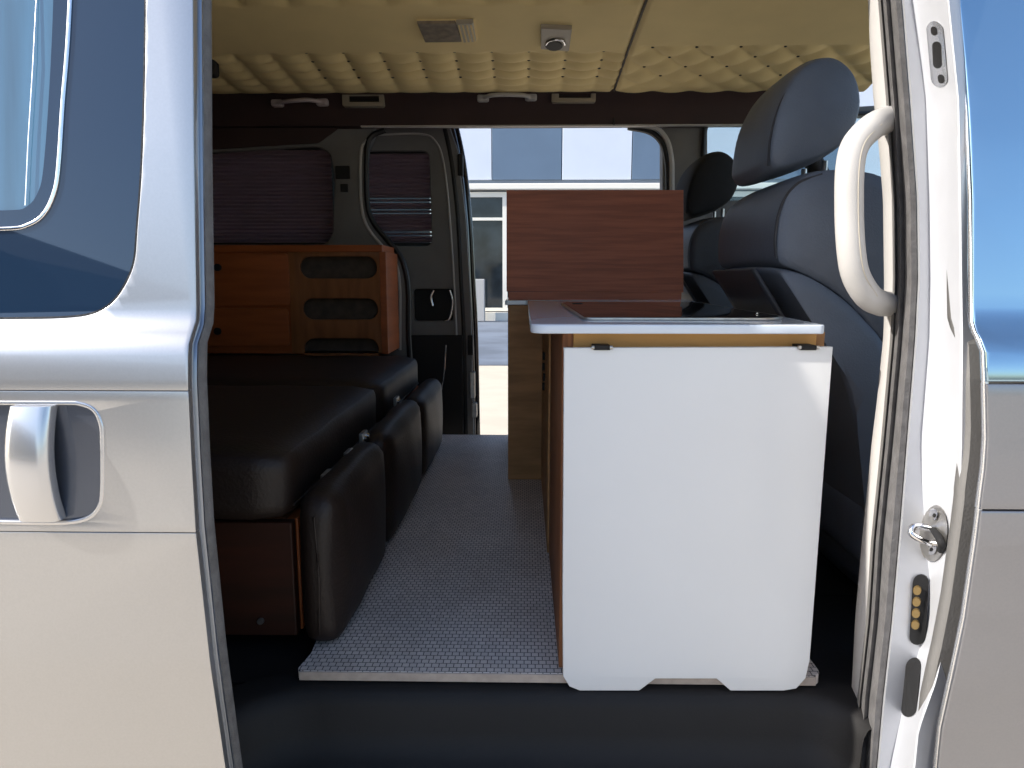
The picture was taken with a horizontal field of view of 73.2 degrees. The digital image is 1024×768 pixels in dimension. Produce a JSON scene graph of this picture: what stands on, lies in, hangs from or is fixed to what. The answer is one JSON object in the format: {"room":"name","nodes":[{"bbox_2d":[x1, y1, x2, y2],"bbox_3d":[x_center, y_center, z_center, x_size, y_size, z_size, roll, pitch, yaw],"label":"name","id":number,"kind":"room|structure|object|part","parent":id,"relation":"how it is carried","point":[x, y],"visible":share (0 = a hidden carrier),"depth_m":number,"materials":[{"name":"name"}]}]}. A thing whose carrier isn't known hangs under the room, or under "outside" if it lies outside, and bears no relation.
{"room":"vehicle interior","nodes":[
{"label":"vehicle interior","id":0,"kind":"room"},
{"bbox_2d":[478,321,507,365],"bbox_3d":[0.279,-1.048,14.809,60.000,0.012,10.400,0,9,1],"label":"road","id":1,"kind":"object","parent":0,"point":[492,335],"depth_m":12.85,"materials":[{"name":"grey asphalt"}]},
{"bbox_2d":[475,279,484,320],"bbox_3d":[-0.942,-2.349,19.338,0.366,1.174,0.300,0,9,1],"label":"post","id":2,"kind":"object","parent":1,"relation":"on","point":[480,283],"visible":0.56,"depth_m":19.18,"materials":[{"name":"grey plastic"}]},
{"bbox_2d":[479,366,507,434],"bbox_3d":[0.188,-0.217,10.081,80.000,0.200,100.000,0,9,1],"label":"ground","id":3,"kind":"structure","parent":0,"point":[493,380],"depth_m":6.92,"materials":[{"name":"concrete"}]},
{"bbox_2d":[370,84,880,320],"bbox_3d":[-2.836,-6.026,21.367,36.278,7.870,4.450,0,9,1],"label":"building","id":4,"kind":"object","parent":3,"relation":"on","point":[498,160],"visible":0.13,"depth_m":19.20,"materials":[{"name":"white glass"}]},
{"bbox_3d":[-3.285,-3.749,19.796,1.924,3.104,0.040,0,9,1],"label":"pane","id":5,"kind":"part","parent":4,"relation":"part of","materials":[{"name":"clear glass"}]},
{"bbox_3d":[-1.564,-7.573,19.128,1.994,3.734,0.160,0,9,1],"label":"facade panel","id":6,"kind":"part","parent":4,"relation":"part of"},
{"bbox_3d":[-1.226,-3.744,19.758,1.916,3.104,0.040,0,9,1],"label":"pane","id":7,"kind":"part","parent":4,"relation":"part of","materials":[{"name":"clear glass"}]},
{"bbox_3d":[0.417,-7.568,19.091,1.930,3.734,0.160,0,9,1],"label":"facade panel","id":8,"kind":"part","parent":4,"relation":"part of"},
{"bbox_3d":[2.364,-7.562,19.054,1.923,3.734,0.160,0,9,1],"label":"facade panel","id":9,"kind":"part","parent":4,"relation":"part of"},
{"bbox_3d":[4.304,-7.557,19.018,1.916,3.734,0.160,0,9,1],"label":"facade panel","id":10,"kind":"part","parent":4,"relation":"part of","materials":[{"name":"blue glass"}]},
{"bbox_3d":[6.236,-7.551,18.982,1.909,3.734,0.160,0,9,1],"label":"facade panel","id":11,"kind":"part","parent":4,"relation":"part of","materials":[{"name":"blue glass"}]},
{"bbox_3d":[6.933,-3.720,19.606,1.884,3.104,0.040,0,9,1],"label":"pane","id":12,"kind":"part","parent":4,"relation":"part of","materials":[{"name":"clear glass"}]},
{"bbox_3d":[8.161,-7.546,18.946,1.902,3.734,0.160,0,9,1],"label":"facade panel","id":13,"kind":"part","parent":4,"relation":"part of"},
{"bbox_3d":[10.079,-7.540,18.911,1.895,3.734,0.160,0,9,1],"label":"facade panel","id":14,"kind":"part","parent":4,"relation":"part of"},
{"bbox_2d":[207,106,874,357],"bbox_3d":[0.138,-0.361,2.740,3.762,1.443,0.090,0,9,1],"label":"wall","id":15,"kind":"structure","parent":0,"point":[354,223],"depth_m":2.65,"materials":[{"name":"grey plastic"}]},
{"bbox_2d":[212,148,332,244],"bbox_3d":[-1.144,-0.736,2.707,0.884,0.382,0.018,0,9,1],"label":"blind","id":16,"kind":"object","parent":15,"relation":"attached to","point":[276,197],"visible":0.54,"depth_m":2.70,"materials":[{"name":"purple fabric"}]},
{"bbox_3d":[-1.144,-0.553,2.735,0.884,0.012,0.018,0,9,1],"label":"rail","id":17,"kind":"part","parent":16,"relation":"part of","materials":[{"name":"plastic"}]},
{"bbox_3d":[-1.144,-0.917,2.679,0.884,0.016,0.018,0,9,1],"label":"rail","id":18,"kind":"part","parent":16,"relation":"part of","materials":[{"name":"plastic"}]},
{"bbox_2d":[271,98,328,107],"bbox_3d":[-0.783,-1.036,2.532,0.211,0.029,0.061,0,9,1],"label":"handle","id":19,"kind":"object","parent":15,"relation":"attached to","point":[321,102],"visible":1,"depth_m":2.53,"materials":[{"name":"plastic"}]},
{"bbox_2d":[342,94,384,107],"bbox_3d":[-0.546,-1.047,2.551,0.154,0.049,0.045,0,9,1],"label":"air vent","id":20,"kind":"object","parent":15,"relation":"attached to","point":[379,102],"visible":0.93,"depth_m":2.53,"materials":[{"name":"plastic"}]},
{"bbox_3d":[-0.513,-0.536,2.697,0.156,0.809,0.012,0,9,1],"label":"edge trim","id":21,"kind":"part","parent":15,"relation":"part of","materials":[{"name":"grey plastic"}]},
{"bbox_2d":[369,152,431,245],"bbox_3d":[-0.493,-0.764,2.837,0.335,0.385,0.018,0,9,1],"label":"blind","id":22,"kind":"object","parent":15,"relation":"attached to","point":[391,174],"visible":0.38,"depth_m":2.83,"materials":[{"name":"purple fabric"}]},
{"bbox_3d":[-0.493,-0.947,2.809,0.335,0.016,0.018,0,9,1],"label":"rail","id":23,"kind":"part","parent":22,"relation":"part of","materials":[{"name":"plastic"}]},
{"bbox_3d":[-0.493,-0.580,2.865,0.335,0.012,0.018,0,9,1],"label":"rail","id":24,"kind":"part","parent":22,"relation":"part of","materials":[{"name":"plastic"}]},
{"bbox_2d":[331,129,479,434],"bbox_3d":[-0.462,-0.407,2.879,0.648,1.360,0.083,0,9,1],"label":"door","id":25,"kind":"structure","parent":15,"relation":"in","point":[444,318],"depth_m":2.86,"materials":[{"name":"grey plastic"}]},
{"bbox_3d":[-0.332,-0.359,2.877,0.024,0.070,0.012,0,9,1],"label":"lock lever","id":26,"kind":"part","parent":25,"relation":"part of","materials":[{"name":"silver metal"}]},
{"bbox_3d":[-0.264,-0.324,2.882,0.048,0.140,0.012,0,9,1],"label":"handle","id":27,"kind":"part","parent":25,"relation":"part of","materials":[{"name":"silver metal"}]},
{"bbox_3d":[-0.208,-0.884,2.792,0.021,0.086,0.042,0,9,1],"label":"latch plate","id":28,"kind":"part","parent":25,"relation":"part of","materials":[{"name":"plastic"}]},
{"bbox_3d":[-0.174,-0.165,2.901,0.022,0.084,0.042,0,9,1],"label":"latch plate","id":29,"kind":"part","parent":25,"relation":"part of","materials":[{"name":"plastic"}]},
{"bbox_3d":[-0.167,0.003,2.927,0.022,0.111,0.042,0,9,1],"label":"latch plate","id":30,"kind":"part","parent":25,"relation":"part of","materials":[{"name":"metal"}]},
{"bbox_3d":[-0.159,0.109,2.943,0.022,0.061,0.042,0,9,1],"label":"latch plate","id":31,"kind":"part","parent":25,"relation":"part of","materials":[{"name":"metal"}]},
{"bbox_2d":[212,89,766,128],"bbox_3d":[-0.059,-1.072,2.599,2.620,0.208,0.260,0,9,1],"label":"trim","id":32,"kind":"structure","parent":15,"relation":"attached to","point":[686,109],"depth_m":2.56,"materials":[{"name":"black plastic"}]},
{"bbox_2d":[477,92,536,101],"bbox_3d":[-0.019,-1.047,2.516,0.220,0.029,0.061,0,9,1],"label":"handle","id":33,"kind":"object","parent":15,"relation":"attached to","point":[485,97],"visible":1,"depth_m":2.50,"materials":[{"name":"grey plastic"}]},
{"bbox_2d":[551,93,595,103],"bbox_3d":[0.225,-1.059,2.535,0.161,0.056,0.045,0,9,1],"label":"air vent","id":34,"kind":"object","parent":15,"relation":"attached to","point":[556,99],"visible":0.59,"depth_m":2.52,"materials":[{"name":"plastic"}]},
{"bbox_3d":[0.527,-0.600,2.660,0.226,0.784,0.020,0,9,1],"label":"edge trim","id":35,"kind":"part","parent":15,"relation":"part of","materials":[{"name":"grey plastic"}]},
{"bbox_2d":[212,0,871,93],"bbox_3d":[-0.047,-0.990,1.837,2.591,0.086,1.329,0,9,1],"label":"ceiling","id":36,"kind":"structure","parent":0,"point":[259,46],"depth_m":2.08,"materials":[{"name":"beige fabric"}]},
{"bbox_2d":[212,59,219,77],"bbox_3d":[-0.962,-1.011,2.208,0.044,0.060,0.040,0,9,1],"label":"coat hook","id":37,"kind":"object","parent":36,"relation":"attached to","point":[215,66],"visible":0.46,"depth_m":2.20,"materials":[{"name":"plastic"}]},
{"bbox_2d":[416,19,477,42],"bbox_3d":[-0.183,-1.011,1.975,0.164,0.034,0.141,0,9,1],"label":"recessed light","id":38,"kind":"object","parent":36,"relation":"in","point":[432,30],"visible":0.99,"depth_m":1.95,"materials":[{"name":"grey plastic"}]},
{"bbox_2d":[456,19,475,42],"bbox_3d":[-0.126,-1.007,1.968,0.048,0.022,0.126,1,9,5],"label":"switch","id":39,"kind":"object","parent":38,"relation":"attached to","point":[465,28],"depth_m":1.95,"materials":[{"name":"grey plastic"}]},
{"bbox_2d":[541,24,571,50],"bbox_3d":[0.127,-1.011,2.016,0.089,0.029,0.160,0,9,1],"label":"ceiling spotlight","id":40,"kind":"object","parent":36,"relation":"attached to","point":[554,37],"visible":1,"depth_m":2.00,"materials":[{"name":"plastic"}]},
{"bbox_2d":[805,158,828,172],"bbox_3d":[1.216,-0.716,2.630,0.430,0.637,0.067,0,9,-2],"label":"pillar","id":41,"kind":"structure","parent":0,"point":[816,166],"depth_m":2.58,"materials":[{"name":"plastic"}]},
{"bbox_2d":[815,551,857,595],"bbox_3d":[-0.042,0.333,2.086,2.560,0.030,1.380,0,9,1],"label":"floor","id":42,"kind":"structure","parent":0,"point":[830,581],"depth_m":1.45,"materials":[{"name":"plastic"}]},
{"bbox_2d":[214,385,417,634],"bbox_3d":[-0.806,0.182,1.913,0.998,0.277,1.505,0,9,1],"label":"bench base","id":43,"kind":"object","parent":42,"relation":"on","point":[259,560],"visible":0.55,"depth_m":1.17,"materials":[{"name":"brown wood"}]},
{"bbox_3d":[-0.844,0.330,1.191,0.950,0.204,0.022,0,9,1],"label":"panel","id":44,"kind":"part","parent":43,"relation":"part of","materials":[{"name":"brown wood"}]},
{"bbox_2d":[207,385,377,519],"bbox_3d":[-0.826,0.115,1.485,0.946,0.138,0.730,0,9,1],"label":"cushion","id":45,"kind":"object","parent":43,"relation":"on","point":[270,445],"visible":0.41,"depth_m":1.27,"materials":[{"name":"black leather"}]},
{"bbox_2d":[207,355,418,422],"bbox_3d":[-0.813,0.006,2.202,0.946,0.138,0.680,0,9,1],"label":"cushion","id":46,"kind":"object","parent":43,"relation":"on","point":[389,377],"visible":0.38,"depth_m":2.08,"materials":[{"name":"black leather"}]},
{"bbox_3d":[-0.362,0.218,1.924,0.020,0.204,1.477,0,9,1],"label":"panel","id":47,"kind":"part","parent":43,"relation":"part of","materials":[{"name":"black leather"}]},
{"bbox_2d":[226,595,856,686],"bbox_3d":[-0.058,0.466,1.256,2.560,0.039,0.340,0,9,1],"label":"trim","id":48,"kind":"structure","parent":42,"relation":"attached to","point":[250,657],"depth_m":1.19,"materials":[{"name":"plastic"}]},
{"bbox_2d":[298,435,818,685],"bbox_3d":[0.081,0.335,1.900,0.835,0.016,1.664,0,9,1],"label":"floor mat","id":49,"kind":"object","parent":42,"relation":"on","point":[461,590],"visible":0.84,"depth_m":1.36,"materials":[{"name":"tile"}]},
{"bbox_2d":[300,442,385,640],"bbox_3d":[-0.313,0.280,1.323,0.093,0.275,0.418,0,9,1],"label":"bolster cushion","id":50,"kind":"object","parent":49,"relation":"on","point":[343,515],"visible":0.99,"depth_m":1.16,"materials":[{"name":"black leather"}]},
{"bbox_2d":[366,400,421,541],"bbox_3d":[-0.304,0.208,1.797,0.093,0.275,0.518,0,9,1],"label":"bolster cushion","id":51,"kind":"object","parent":49,"relation":"on","point":[398,434],"visible":0.65,"depth_m":1.67,"materials":[{"name":"black leather"}]},
{"bbox_2d":[406,378,442,476],"bbox_3d":[-0.294,0.135,2.312,0.093,0.263,0.498,0,9,1],"label":"bolster cushion","id":52,"kind":"object","parent":49,"relation":"on","point":[428,395],"visible":0.59,"depth_m":2.20,"materials":[{"name":"black leather"}]},
{"bbox_2d":[508,305,832,689],"bbox_3d":[0.244,0.083,1.799,0.523,0.553,1.581,0,9,1],"label":"base cabinet","id":53,"kind":"object","parent":49,"relation":"on","point":[680,475],"visible":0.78,"depth_m":1.02,"materials":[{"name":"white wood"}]},
{"bbox_3d":[0.049,0.029,2.081,0.122,0.532,0.017,0,9,1],"label":"deep panel","id":54,"kind":"part","parent":53,"relation":"part of","materials":[{"name":"brown wood"}]},
{"bbox_3d":[0.093,0.074,1.788,0.018,0.532,0.565,0,9,1],"label":"panel","id":55,"kind":"part","parent":53,"relation":"part of","materials":[{"name":"brown wood"}]},
{"bbox_3d":[0.086,0.152,1.277,0.016,0.532,0.458,0,9,1],"label":"panel","id":56,"kind":"part","parent":53,"relation":"part of","materials":[{"name":"brown wood"}]},
{"bbox_2d":[505,298,823,333],"bbox_3d":[0.255,-0.200,1.772,0.561,0.013,1.632,0,9,1],"label":"countertop","id":57,"kind":"structure","parent":53,"relation":"on","point":[545,316],"depth_m":0.97,"materials":[{"name":"white laminate"}]},
{"bbox_2d":[507,190,682,299],"bbox_3d":[0.252,-0.418,2.084,0.537,0.325,0.016,0,9,1],"label":"wooden board","id":58,"kind":"object","parent":57,"relation":"on","point":[562,244],"visible":1,"depth_m":2.08,"materials":[{"name":"red wood"}]},
{"bbox_2d":[560,302,781,319],"bbox_3d":[0.293,-0.157,1.422,0.358,0.007,0.732,0,9,1],"label":"cooktop","id":59,"kind":"object","parent":57,"relation":"in","point":[582,310],"visible":1,"depth_m":1.25,"materials":[{"name":"glass"}]},
{"bbox_3d":[0.486,0.072,1.800,0.021,0.532,1.527,0,9,2],"label":"cab panel","id":60,"kind":"part","parent":53,"relation":"part of","materials":[{"name":"brown wood"}]},
{"bbox_2d":[675,151,736,307],"bbox_3d":[0.845,-0.239,2.325,0.649,1.024,0.440,0,9,1],"label":"seat","id":61,"kind":"object","parent":42,"relation":"on","point":[707,184],"visible":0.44,"depth_m":2.13,"materials":[{"name":"grey leather"}]},
{"bbox_3d":[0.662,-0.381,2.304,0.238,0.322,0.399,0,9,1],"label":"backrest","id":62,"kind":"part","parent":61,"relation":"part of","materials":[{"name":"grey leather"}]},
{"bbox_3d":[0.686,-0.065,2.351,0.271,0.627,0.411,0,9,1],"label":"backrest","id":63,"kind":"part","parent":61,"relation":"part of","materials":[{"name":"grey leather"}]},
{"bbox_2d":[712,58,883,586],"bbox_3d":[0.762,-0.099,1.412,0.649,1.024,0.440,0,9,1],"label":"seat","id":64,"kind":"object","parent":42,"relation":"on","point":[777,252],"visible":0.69,"depth_m":1.23,"materials":[{"name":"grey leather"}]},
{"bbox_3d":[0.580,-0.242,1.391,0.238,0.322,0.399,0,9,1],"label":"backrest","id":65,"kind":"part","parent":64,"relation":"part of","materials":[{"name":"grey leather"}]},
{"bbox_3d":[0.605,-0.395,1.436,0.011,0.100,0.011,-3,9,-21],"label":"headrest post","id":66,"kind":"part","parent":64,"relation":"part of","materials":[{"name":"metal"}]},
{"bbox_3d":[0.603,0.074,1.438,0.271,0.627,0.411,0,9,1],"label":"backrest","id":67,"kind":"part","parent":64,"relation":"part of","materials":[{"name":"grey leather"}]},
{"bbox_3d":[0.603,-0.380,1.337,0.011,0.100,0.011,-3,9,-21],"label":"headrest post","id":68,"kind":"part","parent":64,"relation":"part of","materials":[{"name":"metal"}]},
{"bbox_2d":[819,481,864,561],"bbox_3d":[0.867,0.252,1.464,0.440,0.160,0.440,0,9,1],"label":"car seat","id":69,"kind":"object","parent":64,"relation":"on","point":[842,513],"depth_m":1.35,"materials":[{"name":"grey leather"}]},
{"bbox_2d":[852,0,973,767],"bbox_3d":[0.567,0.044,0.941,0.261,1.752,0.332,0,9,1],"label":"door frame","id":70,"kind":"structure","parent":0,"point":[917,54],"depth_m":0.88,"materials":[{"name":"silver metal"}]},
{"bbox_2d":[834,106,896,315],"bbox_3d":[0.469,-0.227,0.903,0.124,0.279,0.048,-6,11,-35],"label":"handle","id":71,"kind":"object","parent":70,"relation":"attached to","point":[856,276],"visible":0.97,"depth_m":0.87,"materials":[{"name":"grey plastic"}]},
{"bbox_3d":[0.530,0.192,0.868,0.017,0.089,0.084,3,9,18],"label":"striker plate","id":72,"kind":"part","parent":70,"relation":"part of","materials":[{"name":"metal"}]},
{"bbox_3d":[0.471,-0.365,0.766,0.017,0.073,0.067,2,9,15],"label":"hinge plate","id":73,"kind":"part","parent":70,"relation":"part of","materials":[{"name":"paint"}]},
{"bbox_2d":[918,0,1023,767],"bbox_3d":[0.838,0.017,0.794,0.757,1.254,0.184,0,9,1],"label":"door","id":74,"kind":"structure","parent":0,"point":[977,640],"depth_m":0.73,"materials":[{"name":"white metal"}]},
{"bbox_3d":[0.853,0.388,0.790,0.726,0.522,0.064,0,9,1],"label":"panel","id":75,"kind":"part","parent":74,"relation":"part of","materials":[{"name":"silver metal"}]},
{"bbox_3d":[0.570,-0.235,0.722,0.220,0.458,0.093,0,9,1],"label":"panel","id":76,"kind":"part","parent":74,"relation":"part of","materials":[{"name":"clear glass"}]},
{"bbox_3d":[0.853,0.066,0.718,0.726,0.133,0.017,0,9,1],"label":"waist panel","id":77,"kind":"part","parent":74,"relation":"part of","materials":[{"name":"silver metal"}]},
{"bbox_3d":[-0.903,0.002,0.913,1.000,1.840,0.170,0,9,1],"label":"wall","id":78,"kind":"structure","parent":0,"visible":0},
{"bbox_2d":[0,0,242,767],"bbox_3d":[-1.111,0.084,0.840,1.553,1.801,0.251,0,9,1],"label":"door","id":79,"kind":"structure","parent":78,"relation":"in","point":[114,654],"depth_m":0.75,"materials":[{"name":"silver metal"}]},
{"bbox_3d":[-0.714,-0.380,0.760,0.442,0.378,0.065,0,9,1],"label":"sliding pane","id":80,"kind":"part","parent":79,"relation":"part of","materials":[{"name":"clear glass"}]},
{"bbox_3d":[-0.507,0.085,0.733,0.047,0.124,0.035,0,9,1],"label":"handle","id":81,"kind":"part","parent":79,"relation":"part of","materials":[{"name":"paint"}]},
{"bbox_3d":[-0.728,-0.389,0.754,0.516,0.441,0.079,0,9,1],"label":"pane frame","id":82,"kind":"part","parent":79,"relation":"part of","materials":[{"name":"glass"}]},
{"bbox_3d":[-0.086,0.826,0.897,2.600,0.215,0.080,0,9,1],"label":"sill","id":83,"kind":"structure","parent":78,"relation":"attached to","visible":0},
{"bbox_2d":[232,674,871,767],"bbox_3d":[0.036,0.601,0.941,1.020,0.217,0.360,0,9,1],"label":"step","id":84,"kind":"structure","parent":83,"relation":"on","point":[284,720],"depth_m":1.06,"materials":[{"name":"plastic"}]},
{"bbox_3d":[-1.353,-0.220,1.965,0.060,1.660,2.000,0,9,1],"label":"wall","id":85,"kind":"structure","parent":0,"visible":0},
{"bbox_2d":[207,245,398,355],"bbox_3d":[-0.907,-0.305,2.603,0.918,0.421,0.236,0,9,1],"label":"storage cabinet","id":86,"kind":"object","parent":85,"relation":"attached to","point":[294,299],"visible":0.8,"depth_m":2.50,"materials":[{"name":"wood"}]},
{"bbox_3d":[-1.089,-0.207,2.516,0.557,0.136,0.011,0,9,1],"label":"door","id":87,"kind":"part","parent":86,"relation":"part of","materials":[{"name":"brown wood"}]},
{"bbox_3d":[-1.044,-0.295,2.517,0.478,0.366,0.016,0,9,1],"label":"frame","id":88,"kind":"part","parent":86,"relation":"part of","materials":[{"name":"brown wood"}]},
{"bbox_3d":[-1.079,-0.376,2.490,0.555,0.186,0.011,0,9,1],"label":"door","id":89,"kind":"part","parent":86,"relation":"part of","materials":[{"name":"brown wood"}]},
{"bbox_3d":[-0.871,-0.501,2.578,0.820,0.025,0.226,0,9,1],"label":"panel","id":90,"kind":"part","parent":86,"relation":"part of","materials":[{"name":"brown wood"}]},
{"bbox_3d":[-0.460,-0.307,2.599,0.024,0.366,0.226,0,9,1],"label":"panel","id":91,"kind":"part","parent":86,"relation":"part of","materials":[{"name":"brown wood"}]}
]}

